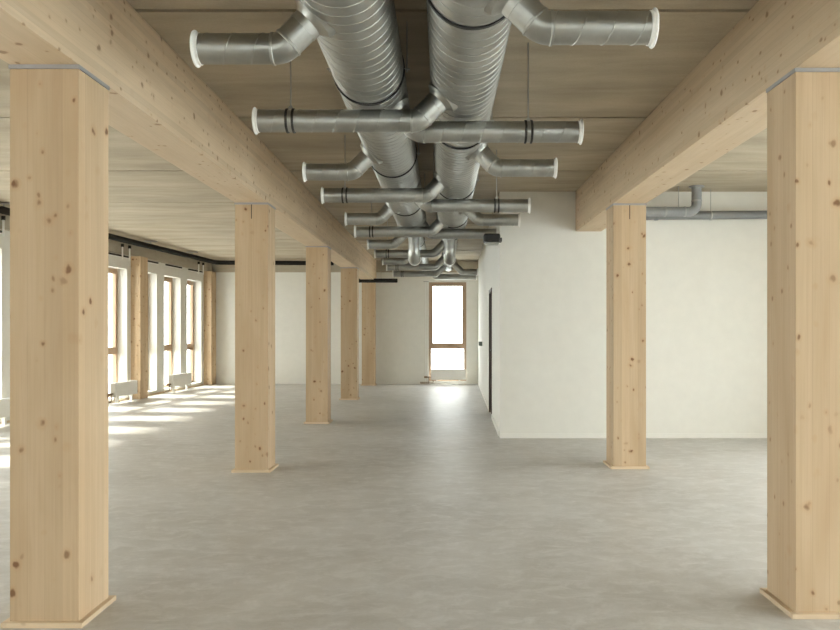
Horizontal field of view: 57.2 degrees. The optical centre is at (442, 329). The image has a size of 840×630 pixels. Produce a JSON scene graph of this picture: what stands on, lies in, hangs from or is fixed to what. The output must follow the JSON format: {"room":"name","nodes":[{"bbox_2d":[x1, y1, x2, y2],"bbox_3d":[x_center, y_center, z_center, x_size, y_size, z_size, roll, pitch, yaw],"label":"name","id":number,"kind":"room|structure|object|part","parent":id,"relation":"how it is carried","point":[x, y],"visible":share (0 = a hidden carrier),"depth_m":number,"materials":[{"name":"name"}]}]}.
{"room":"empty office floor","nodes":[
{"label":"empty office floor","id":0,"kind":"room"},
{"bbox_2d":[0,231,203,421],"bbox_3d":[-7.525,-0.050,7.614,0.361,3.100,27.530,0,0,4],"label":"wall","id":1,"kind":"structure","parent":0,"point":[156,273],"depth_m":18.04,"materials":[{"name":"white paint"}]},
{"bbox_2d":[1,216,5,235],"bbox_3d":[-6.948,-1.640,11.992,0.060,0.320,0.380,0,0,4],"label":"pendant light","id":2,"kind":"object","parent":1,"relation":"attached to","point":[3,218],"visible":1,"depth_m":12.14,"materials":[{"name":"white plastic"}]},
{"bbox_2d":[0,384,203,423],"bbox_3d":[-6.904,1.482,14.599,0.014,0.035,12.750,0,0,4],"label":"baseboard","id":3,"kind":"structure","parent":1,"relation":"attached to","point":[8,421],"depth_m":18.05,"materials":[{"name":"brown wood"}]},
{"bbox_2d":[0,214,211,270],"bbox_3d":[-7.475,-1.760,7.611,0.461,0.320,27.530,0,0,4],"label":"trim","id":4,"kind":"structure","parent":1,"relation":"attached to","point":[113,246],"depth_m":17.57,"materials":[{"name":"concrete"}]},
{"bbox_2d":[108,252,128,396],"bbox_3d":[-6.946,-0.087,16.099,0.315,2.995,1.020,0,0,4],"label":"window","id":5,"kind":"structure","parent":1,"relation":"in","point":[113,350],"depth_m":16.46,"materials":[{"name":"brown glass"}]},
{"bbox_3d":[-7.049,-0.423,16.080,0.062,1.643,0.840,0,0,4],"label":"sash","id":6,"kind":"part","parent":5,"relation":"part of","materials":[{"name":"clear glass"}]},
{"bbox_2d":[121,244,130,260],"bbox_3d":[-6.684,-1.640,16.242,0.060,0.320,0.380,0,0,4],"label":"pendant light","id":7,"kind":"object","parent":1,"relation":"attached to","point":[122,245],"visible":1,"depth_m":16.37,"materials":[{"name":"white plastic"}]},
{"bbox_2d":[164,264,181,386],"bbox_3d":[-6.769,-0.087,18.954,0.315,2.995,1.020,0,0,4],"label":"window","id":8,"kind":"structure","parent":1,"relation":"in","point":[168,347],"depth_m":19.31,"materials":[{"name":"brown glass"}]},
{"bbox_3d":[-6.872,-0.423,18.935,0.062,1.643,0.840,0,0,4],"label":"sash","id":9,"kind":"part","parent":8,"relation":"part of","materials":[{"name":"clear glass"}]},
{"bbox_2d":[187,269,202,381],"bbox_3d":[-6.683,-0.087,20.341,0.315,2.995,1.020,0,0,4],"label":"window","id":10,"kind":"structure","parent":1,"relation":"in","point":[190,346],"depth_m":20.70,"materials":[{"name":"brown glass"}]},
{"bbox_3d":[-6.786,-0.423,20.322,0.062,1.643,0.840,0,0,4],"label":"sash","id":11,"kind":"part","parent":10,"relation":"part of","materials":[{"name":"clear glass"}]},
{"bbox_2d":[216,272,477,383],"bbox_3d":[-2.725,-0.050,21.530,8.050,3.100,0.360,0,0,0],"label":"wall","id":12,"kind":"structure","parent":0,"point":[400,306],"depth_m":21.35,"materials":[{"name":"white paint"}]},
{"bbox_2d":[212,261,477,271],"bbox_3d":[-2.725,-1.760,21.510,8.050,0.320,0.400,0,0,0],"label":"trim","id":13,"kind":"structure","parent":12,"relation":"attached to","point":[464,264],"depth_m":21.31,"materials":[{"name":"concrete"}]},
{"bbox_2d":[423,281,428,381],"bbox_3d":[-0.470,0.070,21.325,0.140,2.860,0.050,0,0,0],"label":"riser pipe","id":14,"kind":"object","parent":12,"relation":"attached to","point":[423,281],"visible":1,"depth_m":21.31,"materials":[{"name":"white plastic"}]},
{"bbox_2d":[429,282,465,380],"bbox_3d":[0.128,0.043,21.380,1.035,2.735,0.130,0,0,0],"label":"window","id":15,"kind":"structure","parent":12,"relation":"in","point":[432,345],"depth_m":21.37,"materials":[{"name":"brown wood"}]},
{"bbox_3d":[0.128,-0.431,21.389,0.905,1.658,0.062,0,0,0],"label":"sash","id":16,"kind":"part","parent":15,"relation":"part of","materials":[{"name":"clear glass"}]},
{"bbox_2d":[0,0,766,260],"bbox_3d":[-1.550,-2.070,7.675,15.300,0.300,28.150,0,0,0],"label":"ceiling","id":17,"kind":"structure","parent":0,"point":[613,89],"depth_m":6.56,"materials":[{"name":"wood"}]},
{"bbox_2d":[0,202,333,264],"bbox_3d":[-6.804,-1.831,7.711,3.081,0.176,27.133,0,0,10],"label":"insulated pipe","id":18,"kind":"object","parent":17,"relation":"hanging from","point":[4,210],"visible":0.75,"depth_m":17.40,"materials":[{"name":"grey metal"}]},
{"bbox_2d":[252,61,457,134],"bbox_3d":[-0.548,-1.580,4.880,1.288,0.680,0.244,0,0,0],"label":"duct","id":19,"kind":"object","parent":17,"relation":"hanging from","point":[434,104],"visible":1,"depth_m":4.82,"materials":[{"name":"silver metal"}]},
{"bbox_3d":[-0.965,-1.658,4.880,0.024,0.524,0.024,0,0,0],"label":"hanger rod","id":20,"kind":"part","parent":19,"relation":"part of","materials":[{"name":"metal"}]},
{"bbox_2d":[300,0,428,270],"bbox_3d":[-0.463,-1.657,8.287,0.514,0.527,22.615,0,0,0],"label":"spiral duct","id":21,"kind":"object","parent":17,"relation":"hanging from","point":[364,58],"visible":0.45,"depth_m":4.35,"materials":[{"name":"silver metal"}]},
{"bbox_2d":[190,0,335,67],"bbox_3d":[-0.836,-1.409,3.630,0.662,0.338,0.244,0,0,0],"label":"duct","id":22,"kind":"object","parent":21,"relation":"attached to","point":[303,27],"visible":1,"depth_m":3.57,"materials":[{"name":"silver metal"}]},
{"bbox_2d":[302,143,382,181],"bbox_3d":[-0.836,-1.409,6.460,0.662,0.338,0.244,0,0,0],"label":"duct","id":23,"kind":"object","parent":21,"relation":"attached to","point":[352,170],"visible":0.99,"depth_m":6.40,"materials":[{"name":"silver metal"}]},
{"bbox_2d":[344,203,399,225],"bbox_3d":[-0.836,-1.409,9.190,0.662,0.338,0.244,0,0,0],"label":"duct","id":24,"kind":"object","parent":21,"relation":"attached to","point":[378,218],"visible":0.98,"depth_m":9.13,"materials":[{"name":"silver metal"}]},
{"bbox_2d":[367,237,406,249],"bbox_3d":[-0.804,-1.441,11.900,0.727,0.403,0.244,0,0,0],"label":"duct","id":25,"kind":"object","parent":21,"relation":"attached to","point":[395,242],"visible":0.83,"depth_m":11.84,"materials":[{"name":"silver metal"}]},
{"bbox_2d":[382,258,407,264],"bbox_3d":[-0.804,-1.441,14.800,0.727,0.403,0.244,0,0,0],"label":"duct","id":26,"kind":"object","parent":21,"relation":"attached to","point":[385,261],"visible":0.68,"depth_m":14.74,"materials":[{"name":"silver metal"}]},
{"bbox_3d":[-0.224,-1.760,4.780,0.036,0.320,0.024,0,0,0],"label":"hanger rod","id":27,"kind":"part","parent":21,"relation":"part of","materials":[{"name":"metal"}]},
{"bbox_2d":[408,237,420,265],"bbox_3d":[-0.418,-1.168,11.162,0.240,0.450,0.325,0,0,0],"label":"duct","id":28,"kind":"object","parent":21,"relation":"attached to","point":[414,259],"visible":0.84,"depth_m":11.07,"materials":[{"name":"silver metal"}]},
{"bbox_2d":[424,270,476,279],"bbox_3d":[0.181,-1.441,19.200,1.333,0.403,0.244,0,0,0],"label":"duct","id":29,"kind":"object","parent":21,"relation":"attached to","point":[441,276],"visible":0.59,"depth_m":19.14,"materials":[{"name":"silver metal"}]},
{"bbox_2d":[359,279,397,282],"bbox_3d":[-1.805,-1.589,20.500,1.190,0.659,0.110,0,0,0],"label":"bar","id":30,"kind":"object","parent":17,"relation":"hanging from","point":[360,280],"visible":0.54,"depth_m":20.45,"materials":[{"name":"metal"}]},
{"bbox_2d":[321,135,452,203],"bbox_3d":[-0.548,-1.580,7.580,1.288,0.680,0.244,0,0,0],"label":"duct","id":31,"kind":"object","parent":17,"relation":"hanging from","point":[428,193],"visible":0.99,"depth_m":7.52,"materials":[{"name":"silver metal"}]},
{"bbox_3d":[-0.965,-1.658,7.580,0.024,0.524,0.024,0,0,0],"label":"hanger rod","id":32,"kind":"part","parent":31,"relation":"part of","materials":[{"name":"metal"}]},
{"bbox_2d":[354,203,449,237],"bbox_3d":[-0.548,-1.580,10.380,1.288,0.680,0.244,0,0,0],"label":"duct","id":33,"kind":"object","parent":17,"relation":"hanging from","point":[438,224],"visible":1,"depth_m":10.32,"materials":[{"name":"silver metal"}]},
{"bbox_2d":[374,220,443,258],"bbox_3d":[-0.516,-1.580,13.390,1.353,0.680,0.244,0,0,0],"label":"duct","id":34,"kind":"object","parent":17,"relation":"hanging from","point":[439,247],"visible":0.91,"depth_m":13.33,"materials":[{"name":"silver metal"}]},
{"bbox_2d":[386,252,443,270],"bbox_3d":[-0.516,-1.580,16.200,1.353,0.680,0.244,0,0,0],"label":"duct","id":35,"kind":"object","parent":17,"relation":"hanging from","point":[440,261],"visible":0.75,"depth_m":16.14,"materials":[{"name":"silver metal"}]},
{"bbox_2d":[392,264,449,276],"bbox_3d":[-0.516,-1.580,18.200,1.353,0.680,0.244,0,0,0],"label":"duct","id":36,"kind":"object","parent":17,"relation":"hanging from","point":[443,267],"visible":0.96,"depth_m":18.14,"materials":[{"name":"silver metal"}]},
{"bbox_2d":[416,216,497,238],"bbox_3d":[0.168,-1.409,10.600,1.178,0.338,0.244,0,0,0],"label":"duct","id":37,"kind":"object","parent":17,"relation":"hanging from","point":[455,233],"visible":0.64,"depth_m":10.54,"materials":[{"name":"silver metal"}]},
{"bbox_2d":[426,0,511,270],"bbox_3d":[0.138,-1.657,8.287,0.514,0.527,22.615,0,0,0],"label":"spiral duct","id":38,"kind":"object","parent":17,"relation":"hanging from","point":[467,45],"visible":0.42,"depth_m":4.30,"materials":[{"name":"silver metal"}]},
{"bbox_2d":[443,239,455,265],"bbox_3d":[0.098,-1.168,11.162,0.240,0.450,0.325,0,0,0],"label":"duct","id":39,"kind":"object","parent":38,"relation":"attached to","point":[449,259],"visible":0.8,"depth_m":11.07,"materials":[{"name":"silver metal"}]},
{"bbox_2d":[452,262,477,275],"bbox_3d":[0.456,-1.441,17.600,0.682,0.403,0.244,0,0,0],"label":"duct","id":40,"kind":"object","parent":38,"relation":"attached to","point":[456,266],"visible":0.95,"depth_m":17.54,"materials":[{"name":"silver metal"}]},
{"bbox_2d":[458,212,520,226],"bbox_3d":[0.554,-1.409,9.270,0.747,0.338,0.244,0,0,0],"label":"duct","id":41,"kind":"object","parent":38,"relation":"attached to","point":[477,218],"visible":0.93,"depth_m":9.21,"materials":[{"name":"silver metal"}]},
{"bbox_2d":[465,143,557,178],"bbox_3d":[0.554,-1.409,6.300,0.747,0.338,0.244,0,0,0],"label":"duct","id":42,"kind":"object","parent":38,"relation":"attached to","point":[497,167],"visible":1,"depth_m":6.24,"materials":[{"name":"silver metal"}]},
{"bbox_2d":[484,0,658,48],"bbox_3d":[0.554,-1.409,3.380,0.747,0.338,0.244,0,0,0],"label":"duct","id":43,"kind":"object","parent":38,"relation":"attached to","point":[541,25],"visible":1,"depth_m":3.32,"materials":[{"name":"silver metal"}]},
{"bbox_2d":[416,150,530,213],"bbox_3d":[0.253,-1.580,8.200,1.348,0.680,0.244,0,0,0],"label":"duct","id":44,"kind":"object","parent":17,"relation":"hanging from","point":[494,205],"visible":0.83,"depth_m":8.14,"materials":[{"name":"silver metal"}]},
{"bbox_3d":[0.570,-1.658,8.200,0.024,0.524,0.024,0,0,0],"label":"hanger rod","id":45,"kind":"part","parent":44,"relation":"part of","materials":[{"name":"metal"}]},
{"bbox_2d":[393,43,583,144],"bbox_3d":[0.253,-1.580,5.150,1.348,0.680,0.244,0,0,0],"label":"duct","id":46,"kind":"object","parent":17,"relation":"hanging from","point":[526,131],"visible":0.79,"depth_m":5.09,"materials":[{"name":"silver metal"}]},
{"bbox_3d":[0.570,-1.658,5.150,0.024,0.524,0.024,0,0,0],"label":"hanger rod","id":47,"kind":"part","parent":46,"relation":"part of","materials":[{"name":"metal"}]},
{"bbox_2d":[646,185,703,216],"bbox_3d":[3.010,-1.714,10.280,0.950,0.409,0.200,0,0,0],"label":"pipe","id":48,"kind":"object","parent":17,"relation":"hanging from","point":[696,190],"visible":0.8,"depth_m":10.23,"materials":[{"name":"grey metal"}]},
{"bbox_2d":[646,189,766,219],"bbox_3d":[4.173,-1.707,10.500,2.955,0.424,0.132,0,0,0],"label":"drain pipe","id":49,"kind":"object","parent":17,"relation":"hanging from","point":[701,215],"visible":0.47,"depth_m":10.45,"materials":[{"name":"grey plastic"}]},
{"bbox_2d":[0,383,839,629],"bbox_3d":[-1.550,1.600,7.675,15.300,0.200,28.150,0,0,0],"label":"floor","id":50,"kind":"structure","parent":0,"point":[409,509],"depth_m":5.85,"materials":[{"name":"grey concrete"}]},
{"bbox_2d":[0,398,9,425],"bbox_3d":[-6.942,1.289,11.675,0.120,0.422,1.270,0,0,4],"label":"radiator","id":51,"kind":"object","parent":50,"relation":"on","point":[4,402],"visible":0.77,"depth_m":12.10,"materials":[{"name":"white metal"}]},
{"bbox_3d":[-6.914,1.433,12.134,0.080,0.135,0.090,0,0,4],"label":"leg","id":52,"kind":"part","parent":51,"relation":"part of","materials":[{"name":"white metal"}]},
{"bbox_2d":[0,64,115,627],"bbox_3d":[-2.020,0.078,4.075,0.410,2.844,0.410,0,0,0],"label":"column","id":53,"kind":"structure","parent":50,"relation":"on","point":[59,112],"depth_m":3.90,"materials":[{"name":"brown wood"}]},
{"bbox_3d":[-2.020,1.487,4.075,0.410,0.026,0.410,0,0,0],"label":"trim","id":54,"kind":"part","parent":53,"relation":"part of","materials":[{"name":"brown wood"}]},
{"bbox_3d":[-2.020,-1.334,4.075,0.358,0.020,0.358,0,0,0],"label":"bearing plate","id":55,"kind":"part","parent":53,"relation":"part of","materials":[{"name":"grey metal"}]},
{"bbox_2d":[0,0,375,278],"bbox_3d":[-2.020,-1.632,7.655,0.350,0.576,27.310,0,0,0],"label":"timber beam","id":56,"kind":"structure","parent":53,"relation":"on","point":[156,100],"depth_m":5.23,"materials":[{"name":"brown wood"}]},
{"bbox_2d":[108,380,136,402],"bbox_3d":[-6.677,1.289,15.955,0.120,0.422,1.270,0,0,4],"label":"radiator","id":57,"kind":"object","parent":50,"relation":"on","point":[118,389],"visible":0.94,"depth_m":15.90,"materials":[{"name":"white metal"}]},
{"bbox_2d":[131,256,147,398],"bbox_3d":[-6.729,-0.050,16.895,0.355,3.100,0.355,0,0,4],"label":"wall column","id":58,"kind":"structure","parent":50,"relation":"on","point":[139,264],"depth_m":16.72,"materials":[{"name":"brown wood"}]},
{"bbox_2d":[163,372,191,392],"bbox_3d":[-6.497,1.289,18.865,0.120,0.422,1.450,0,0,4],"label":"radiator","id":59,"kind":"object","parent":50,"relation":"on","point":[174,380],"visible":1,"depth_m":18.82,"materials":[{"name":"white metal"}]},
{"bbox_2d":[204,271,215,384],"bbox_3d":[-6.466,-0.050,21.137,0.355,3.100,0.355,0,0,4],"label":"wall column","id":60,"kind":"structure","parent":50,"relation":"on","point":[209,276],"depth_m":20.96,"materials":[{"name":"brown wood"}]},
{"bbox_2d":[231,202,278,472],"bbox_3d":[-2.020,0.078,8.295,0.410,2.844,0.410,0,0,0],"label":"column","id":61,"kind":"structure","parent":50,"relation":"on","point":[254,221],"depth_m":8.12,"materials":[{"name":"brown wood"}]},
{"bbox_3d":[-2.020,-1.334,8.295,0.358,0.020,0.358,0,0,0],"label":"bearing plate","id":62,"kind":"part","parent":61,"relation":"part of","materials":[{"name":"grey metal"}]},
{"bbox_3d":[-2.020,1.487,8.295,0.410,0.026,0.410,0,0,0],"label":"trim","id":63,"kind":"part","parent":61,"relation":"part of","materials":[{"name":"brown wood"}]},
{"bbox_2d":[304,246,332,423],"bbox_3d":[-2.020,0.078,12.495,0.410,2.844,0.410,0,0,0],"label":"column","id":64,"kind":"structure","parent":50,"relation":"on","point":[318,258],"depth_m":12.32,"materials":[{"name":"brown wood"}]},
{"bbox_3d":[-2.020,1.487,12.495,0.410,0.026,0.410,0,0,0],"label":"trim","id":65,"kind":"part","parent":64,"relation":"part of","materials":[{"name":"brown wood"}]},
{"bbox_2d":[339,267,359,399],"bbox_3d":[-2.020,0.078,16.695,0.410,2.844,0.410,0,0,0],"label":"column","id":66,"kind":"structure","parent":50,"relation":"on","point":[349,275],"depth_m":16.52,"materials":[{"name":"brown wood"}]},
{"bbox_2d":[361,283,376,385],"bbox_3d":[-2.020,0.078,20.975,0.410,2.844,0.410,0,0,0],"label":"column","id":67,"kind":"structure","parent":50,"relation":"on","point":[368,289],"depth_m":20.80,"materials":[{"name":"brown wood"}]},
{"bbox_2d":[420,369,465,384],"bbox_3d":[0.000,1.289,21.230,1.260,0.422,0.120,0,0,0],"label":"radiator","id":68,"kind":"object","parent":50,"relation":"on","point":[436,374],"visible":1,"depth_m":21.17,"materials":[{"name":"white metal"}]},
{"bbox_2d":[603,203,649,468],"bbox_3d":[2.018,0.066,8.498,0.415,2.868,0.415,0,0,0],"label":"column","id":69,"kind":"structure","parent":50,"relation":"on","point":[625,222],"depth_m":8.32,"materials":[{"name":"brown wood"}]},
{"bbox_3d":[2.018,-1.358,8.498,0.363,0.020,0.363,0,0,0],"label":"bearing plate","id":70,"kind":"part","parent":69,"relation":"part of","materials":[{"name":"grey metal"}]},
{"bbox_3d":[2.018,1.487,8.498,0.415,0.026,0.415,0,0,0],"label":"trim","id":71,"kind":"part","parent":69,"relation":"part of","materials":[{"name":"brown wood"}]},
{"bbox_2d":[760,68,839,618],"bbox_3d":[2.018,0.066,4.197,0.415,2.868,0.415,0,0,0],"label":"column","id":72,"kind":"structure","parent":50,"relation":"on","point":[803,106],"depth_m":4.02,"materials":[{"name":"brown wood"}]},
{"bbox_2d":[576,0,839,230],"bbox_3d":[2.018,-1.644,2.345,0.355,0.552,16.690,0,0,0],"label":"timber beam","id":73,"kind":"structure","parent":72,"relation":"on","point":[721,104],"depth_m":5.28,"materials":[{"name":"brown wood"}]},
{"bbox_3d":[2.018,1.487,4.197,0.415,0.026,0.415,0,0,0],"label":"trim","id":74,"kind":"part","parent":72,"relation":"part of","materials":[{"name":"brown wood"}]},
{"bbox_3d":[2.018,-1.358,4.197,0.363,0.020,0.363,0,0,0],"label":"bearing plate","id":75,"kind":"part","parent":72,"relation":"part of","materials":[{"name":"grey metal"}]},
{"bbox_2d":[478,196,498,428],"bbox_3d":[0.985,-0.210,16.117,0.200,3.420,10.460,0,0,1],"label":"wall","id":76,"kind":"structure","parent":0,"point":[488,262],"depth_m":14.49,"materials":[{"name":"white paint"}]},
{"bbox_2d":[478,382,498,435],"bbox_3d":[0.879,1.462,16.119,0.016,0.075,10.460,0,0,1],"label":"baseboard","id":77,"kind":"structure","parent":76,"relation":"attached to","point":[486,403],"depth_m":13.60,"materials":[{"name":"white paint"}]},
{"bbox_2d":[489,288,491,413],"bbox_3d":[0.930,0.390,13.588,0.221,2.220,1.040,0,0,1],"label":"door","id":78,"kind":"structure","parent":76,"relation":"in","point":[490,290],"depth_m":14.05,"materials":[{"name":"black metal"}]},
{"bbox_2d":[483,233,501,244],"bbox_3d":[0.675,-1.225,10.493,0.260,0.140,0.390,0,0,0],"label":"lamp","id":79,"kind":"object","parent":76,"relation":"attached to","point":[488,238],"visible":1,"depth_m":10.30,"materials":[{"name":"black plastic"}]},
{"bbox_2d":[484,242,498,244],"bbox_3d":[0.657,-1.167,10.408,0.185,0.025,0.190,0,0,0],"label":"diffuser","id":80,"kind":"object","parent":79,"relation":"attached to","point":[486,243],"depth_m":10.31,"materials":[{"name":"white plastic"}]},
{"bbox_2d":[499,192,766,436],"bbox_3d":[3.395,-0.210,10.790,5.210,3.420,0.200,0,0,0],"label":"wall","id":81,"kind":"structure","parent":0,"point":[706,280],"depth_m":10.69,"materials":[{"name":"white paint"}]},
{"bbox_2d":[500,433,766,437],"bbox_3d":[3.245,1.468,10.683,4.910,0.065,0.014,0,0,0],"label":"baseboard","id":82,"kind":"structure","parent":81,"relation":"attached to","point":[502,435],"depth_m":10.68,"materials":[{"name":"white paint"}]},
{"label":"outside","id":83,"kind":"structure","parent":0,"visible":0},
{"bbox_2d":[108,352,463,384],"bbox_3d":[0.000,2.400,10.000,120.000,0.200,140.000,0,0,0],"label":"ground","id":84,"kind":"structure","parent":83,"point":[439,360],"depth_m":56.22,"materials":[{"name":"white"}]}
]}

